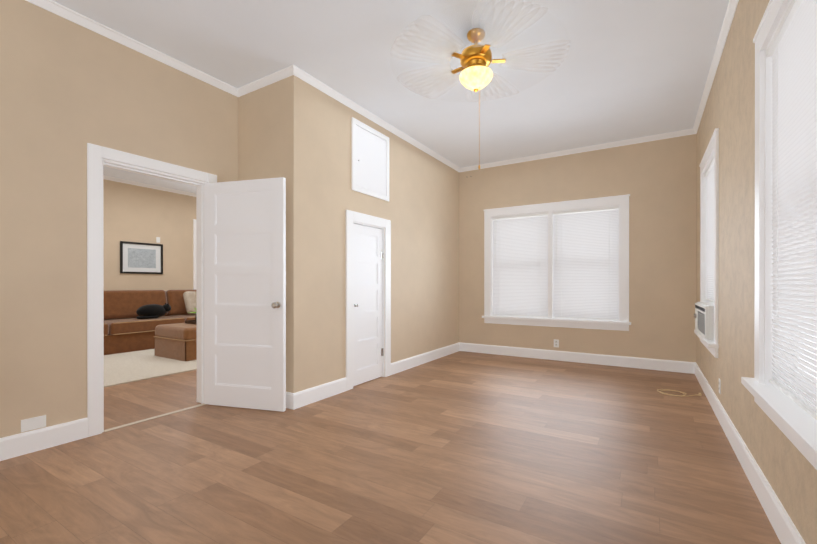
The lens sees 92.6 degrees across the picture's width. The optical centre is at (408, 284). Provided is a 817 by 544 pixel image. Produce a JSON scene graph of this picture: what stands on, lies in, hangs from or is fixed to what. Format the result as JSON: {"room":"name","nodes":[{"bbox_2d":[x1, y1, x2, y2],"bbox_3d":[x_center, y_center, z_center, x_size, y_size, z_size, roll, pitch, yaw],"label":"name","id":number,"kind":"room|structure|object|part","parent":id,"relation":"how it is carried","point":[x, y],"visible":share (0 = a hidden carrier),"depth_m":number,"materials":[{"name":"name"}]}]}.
{"room":"empty bedroom","nodes":[
{"label":"empty bedroom","id":0,"kind":"room"},
{"bbox_2d":[0,0,237,437],"bbox_3d":[-1.831,-0.411,3.804,0.150,3.030,8.200,0,0,32],"label":"wall","id":1,"kind":"structure","parent":0,"point":[69,90],"depth_m":2.71,"materials":[{"name":"paint"}]},
{"bbox_2d":[21,415,45,431],"bbox_3d":[-2.488,0.921,2.590,0.006,0.080,0.125,0,0,32],"label":"electrical outlet plate","id":2,"kind":"object","parent":1,"relation":"attached to","point":[33,423],"visible":1,"depth_m":2.59,"materials":[{"name":"white plastic"}]},
{"bbox_2d":[0,418,87,460],"bbox_3d":[-3.112,1.038,1.566,0.018,0.140,2.980,0,0,32],"label":"baseboard","id":3,"kind":"structure","parent":1,"relation":"attached to","point":[12,446],"depth_m":2.62,"materials":[{"name":"white wood"}]},
{"bbox_2d":[25,0,236,96],"bbox_3d":[-2.789,-1.892,2.066,0.038,0.062,4.240,0,0,32],"label":"crown molding","id":4,"kind":"structure","parent":1,"relation":"attached to","point":[93,25],"depth_m":3.04,"materials":[{"name":"white wood"}]},
{"bbox_2d":[87,143,216,436],"bbox_3d":[-2.141,0.037,3.300,0.190,2.135,0.995,0,0,32],"label":"door frame","id":5,"kind":"structure","parent":1,"relation":"attached to","point":[98,156],"depth_m":2.92,"materials":[{"name":"white wood"}]},
{"bbox_2d":[205,177,286,411],"bbox_3d":[-1.470,0.083,3.481,0.826,2.018,0.167,0,0,15],"label":"door","id":6,"kind":"structure","parent":1,"relation":"in","point":[245,294],"depth_m":3.46,"materials":[{"name":"white wood"}]},
{"bbox_2d":[103,179,195,290],"bbox_3d":[-5.299,-0.418,7.231,0.150,3.030,6.300,0,0,32],"label":"wall","id":7,"kind":"structure","parent":0,"point":[135,213],"depth_m":7.55,"materials":[{"name":"paint"}]},
{"bbox_2d":[120,241,162,273],"bbox_3d":[-5.069,-0.503,7.430,0.029,0.590,0.730,0,0,32],"label":"picture frame","id":8,"kind":"object","parent":7,"relation":"attached to","point":[140,258],"visible":0.98,"depth_m":7.41,"materials":[{"name":"black"}]},
{"bbox_2d":[103,175,195,195],"bbox_3d":[-5.219,-1.902,7.179,0.038,0.062,6.000,0,0,32],"label":"crown molding","id":9,"kind":"structure","parent":7,"relation":"attached to","point":[104,177],"depth_m":7.49,"materials":[{"name":"white wood"}]},
{"bbox_2d":[193,219,195,288],"bbox_3d":[-4.351,-0.564,8.703,0.220,1.648,1.000,0,0,32],"label":"window","id":10,"kind":"structure","parent":7,"relation":"in","point":[194,253],"depth_m":8.28,"materials":[{"name":"white wood"}]},
{"bbox_2d":[238,79,283,180],"bbox_3d":[-1.377,-0.411,3.759,0.670,3.030,0.120,0,0,32],"label":"wall","id":11,"kind":"structure","parent":0,"point":[260,133],"depth_m":3.70,"materials":[{"name":"paint"}]},
{"bbox_2d":[237,68,289,96],"bbox_3d":[-1.354,-1.895,3.650,0.720,0.062,0.038,0,0,32],"label":"crown molding","id":12,"kind":"structure","parent":11,"relation":"attached to","point":[277,76],"depth_m":3.66,"materials":[{"name":"white wood"}]},
{"bbox_2d":[286,391,299,409],"bbox_3d":[-1.354,1.034,3.667,0.808,0.140,0.018,0,0,32],"label":"baseboard","id":13,"kind":"structure","parent":11,"relation":"attached to","point":[292,399],"depth_m":3.48,"materials":[{"name":"white wood"}]},
{"bbox_2d":[284,75,458,392],"bbox_3d":[-0.139,-0.414,5.016,0.120,3.030,3.560,0,0,32],"label":"wall","id":14,"kind":"structure","parent":0,"point":[420,209],"depth_m":4.01,"materials":[{"name":"paint"}]},
{"bbox_2d":[300,377,346,406],"bbox_3d":[-0.825,1.034,3.772,0.018,0.140,0.675,0,0,32],"label":"baseboard","id":15,"kind":"structure","parent":14,"relation":"attached to","point":[317,393],"depth_m":3.75,"materials":[{"name":"white wood"}]},
{"bbox_2d":[353,224,383,385],"bbox_3d":[-0.468,0.216,4.421,0.111,1.748,0.577,0,0,32],"label":"closet door","id":16,"kind":"structure","parent":14,"relation":"in","point":[368,348],"depth_m":4.42,"materials":[{"name":"white wood"}]},
{"bbox_2d":[346,210,390,390],"bbox_3d":[-0.489,0.160,4.434,0.145,1.885,0.810,0,0,32],"label":"door frame","id":17,"kind":"structure","parent":14,"relation":"attached to","point":[352,217],"depth_m":4.26,"materials":[{"name":"white wood"}]},
{"bbox_2d":[351,117,388,201],"bbox_3d":[-0.413,-1.393,4.426,0.030,0.770,0.690,0,0,32],"label":"access panel","id":18,"kind":"object","parent":14,"relation":"attached to","point":[369,161],"depth_m":4.39,"materials":[{"name":"white wood"}]},
{"bbox_2d":[285,65,460,171],"bbox_3d":[-0.081,-1.897,4.956,0.038,0.062,3.598,0,0,32],"label":"crown molding","id":19,"kind":"structure","parent":14,"relation":"attached to","point":[291,70],"depth_m":4.23,"materials":[{"name":"white wood"}]},
{"bbox_2d":[391,342,459,374],"bbox_3d":[0.307,1.030,5.611,0.018,0.140,2.025,0,0,32],"label":"baseboard","id":20,"kind":"structure","parent":14,"relation":"attached to","point":[402,365],"depth_m":5.41,"materials":[{"name":"white wood"}]},
{"bbox_2d":[0,349,780,543],"bbox_3d":[-2.078,1.153,3.900,9.130,0.100,8.600,0,0,32],"label":"floor","id":21,"kind":"structure","parent":0,"point":[461,447],"depth_m":2.35,"materials":[{"name":"brown wood"}]},
{"bbox_2d":[104,349,196,386],"bbox_3d":[-3.404,1.093,6.038,2.170,0.012,3.350,0,0,32],"label":"rug","id":22,"kind":"object","parent":21,"relation":"on","point":[126,367],"visible":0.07,"depth_m":5.20,"materials":[{"name":"carpet"}]},
{"bbox_2d":[154,323,196,360],"bbox_3d":[-3.290,0.850,6.138,0.886,0.472,0.926,0,0,32],"label":"ottoman","id":23,"kind":"object","parent":22,"relation":"on","point":[176,341],"visible":0.4,"depth_m":5.67,"materials":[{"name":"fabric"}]},
{"bbox_2d":[185,320,196,323],"bbox_3d":[-3.211,0.590,6.265,0.480,0.045,0.480,0,0,32],"label":"tray","id":24,"kind":"object","parent":23,"relation":"on","point":[190,321],"visible":0.21,"depth_m":6.12,"materials":[{"name":"brown wood"}]},
{"bbox_2d":[104,289,196,354],"bbox_3d":[-4.784,0.598,6.887,0.990,1.000,4.050,0,0,32],"label":"sofa","id":25,"kind":"object","parent":21,"relation":"on","point":[126,329],"visible":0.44,"depth_m":6.73,"materials":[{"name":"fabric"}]},
{"bbox_2d":[136,303,170,318],"bbox_3d":[-4.542,0.457,6.951,0.315,0.275,0.543,0,0,32],"label":"cat","id":26,"kind":"object","parent":25,"relation":"on","point":[151,311],"visible":1,"depth_m":6.83},
{"bbox_2d":[183,291,196,313],"bbox_3d":[-4.180,0.356,7.742,0.316,0.459,0.516,0,0,32],"label":"pillow","id":27,"kind":"object","parent":25,"relation":"on","point":[190,297],"depth_m":7.55,"materials":[{"name":"beige fabric"}]},
{"bbox_2d":[657,389,700,396],"bbox_3d":[2.727,1.092,3.935,0.373,0.022,0.228,0,0,32],"label":"cord","id":28,"kind":"object","parent":21,"relation":"on","point":[699,394],"visible":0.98,"depth_m":3.93,"materials":[{"name":"beige"}]},
{"bbox_2d":[52,0,728,193],"bbox_3d":[-2.078,-1.976,3.895,9.130,0.100,8.600,0,0,32],"label":"ceiling","id":29,"kind":"structure","parent":0,"point":[629,69],"depth_m":3.31,"materials":[{"name":"paint"}]},
{"bbox_2d":[391,0,568,168],"bbox_3d":[0.516,-1.398,2.996,1.332,1.054,1.330,0,0,32],"label":"fan","id":30,"kind":"object","parent":29,"relation":"hanging from","point":[476,73],"visible":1,"depth_m":2.90,"materials":[{"name":"gold metal"}]},
{"bbox_3d":[0.536,-1.247,2.955,0.016,0.752,0.016,0,0,32],"label":"pull chain","id":31,"kind":"part","parent":30,"relation":"part of","materials":[{"name":"gold metal"}]},
{"bbox_2d":[459,134,696,361],"bbox_3d":[2.219,-0.415,5.802,3.310,3.030,0.250,0,0,32],"label":"wall","id":32,"kind":"structure","parent":0,"point":[656,180],"depth_m":5.20,"materials":[{"name":"paint"}]},
{"bbox_2d":[482,194,630,330],"bbox_3d":[2.122,-0.294,5.798,2.070,1.818,0.280,0,0,32],"label":"window","id":33,"kind":"structure","parent":32,"relation":"in","point":[564,264],"depth_m":5.68,"materials":[{"name":"white"}]},
{"bbox_2d":[554,339,558,347],"bbox_3d":[2.155,0.855,5.692,0.072,0.115,0.008,0,0,32],"label":"electrical outlet","id":34,"kind":"object","parent":32,"relation":"attached to","point":[556,342],"visible":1,"depth_m":5.69,"materials":[{"name":"white plastic"}]},
{"bbox_2d":[460,342,691,373],"bbox_3d":[2.187,1.030,5.667,3.160,0.140,0.018,0,0,32],"label":"baseboard","id":35,"kind":"structure","parent":32,"relation":"attached to","point":[611,360],"depth_m":5.48,"materials":[{"name":"white wood"}]},
{"bbox_2d":[461,129,692,171],"bbox_3d":[2.186,-1.899,5.651,3.090,0.062,0.038,0,0,32],"label":"crown molding","id":36,"kind":"structure","parent":32,"relation":"attached to","point":[689,131],"depth_m":5.46,"materials":[{"name":"white wood"}]},
{"bbox_2d":[696,0,816,543],"bbox_3d":[1.624,-0.407,1.442,0.250,3.030,8.300,0,0,32],"label":"wall","id":37,"kind":"structure","parent":0,"point":[788,469],"depth_m":2.50,"materials":[{"name":"paint"}]},
{"bbox_2d":[694,128,718,357],"bbox_3d":[2.982,-0.350,3.752,0.280,1.938,1.220,0,0,32],"label":"window","id":38,"kind":"structure","parent":37,"relation":"in","point":[709,227],"depth_m":3.83,"materials":[{"name":"white wood"}]},
{"bbox_2d":[694,302,713,340],"bbox_3d":[2.976,0.336,3.757,0.314,0.304,0.924,0,0,32],"label":"air conditioner unit","id":39,"kind":"object","parent":38,"relation":"in","point":[704,319],"visible":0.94,"depth_m":3.50,"materials":[{"name":"white plastic"}]},
{"bbox_2d":[693,0,738,133],"bbox_3d":[1.501,-1.891,1.514,0.038,0.062,7.800,0,0,32],"label":"crown molding","id":40,"kind":"structure","parent":37,"relation":"attached to","point":[732,5],"depth_m":3.23,"materials":[{"name":"white wood"}]},
{"bbox_2d":[692,362,805,543],"bbox_3d":[1.509,1.038,1.515,0.018,0.140,7.800,0,0,32],"label":"baseboard","id":41,"kind":"structure","parent":37,"relation":"attached to","point":[779,518],"depth_m":2.09,"materials":[{"name":"white wood"}]},
{"bbox_2d":[741,0,816,469],"bbox_3d":[1.619,-0.346,1.539,0.280,1.938,1.220,0,0,32],"label":"window","id":42,"kind":"structure","parent":37,"relation":"in","point":[781,386],"depth_m":1.73,"materials":[{"name":"white"}]}
]}

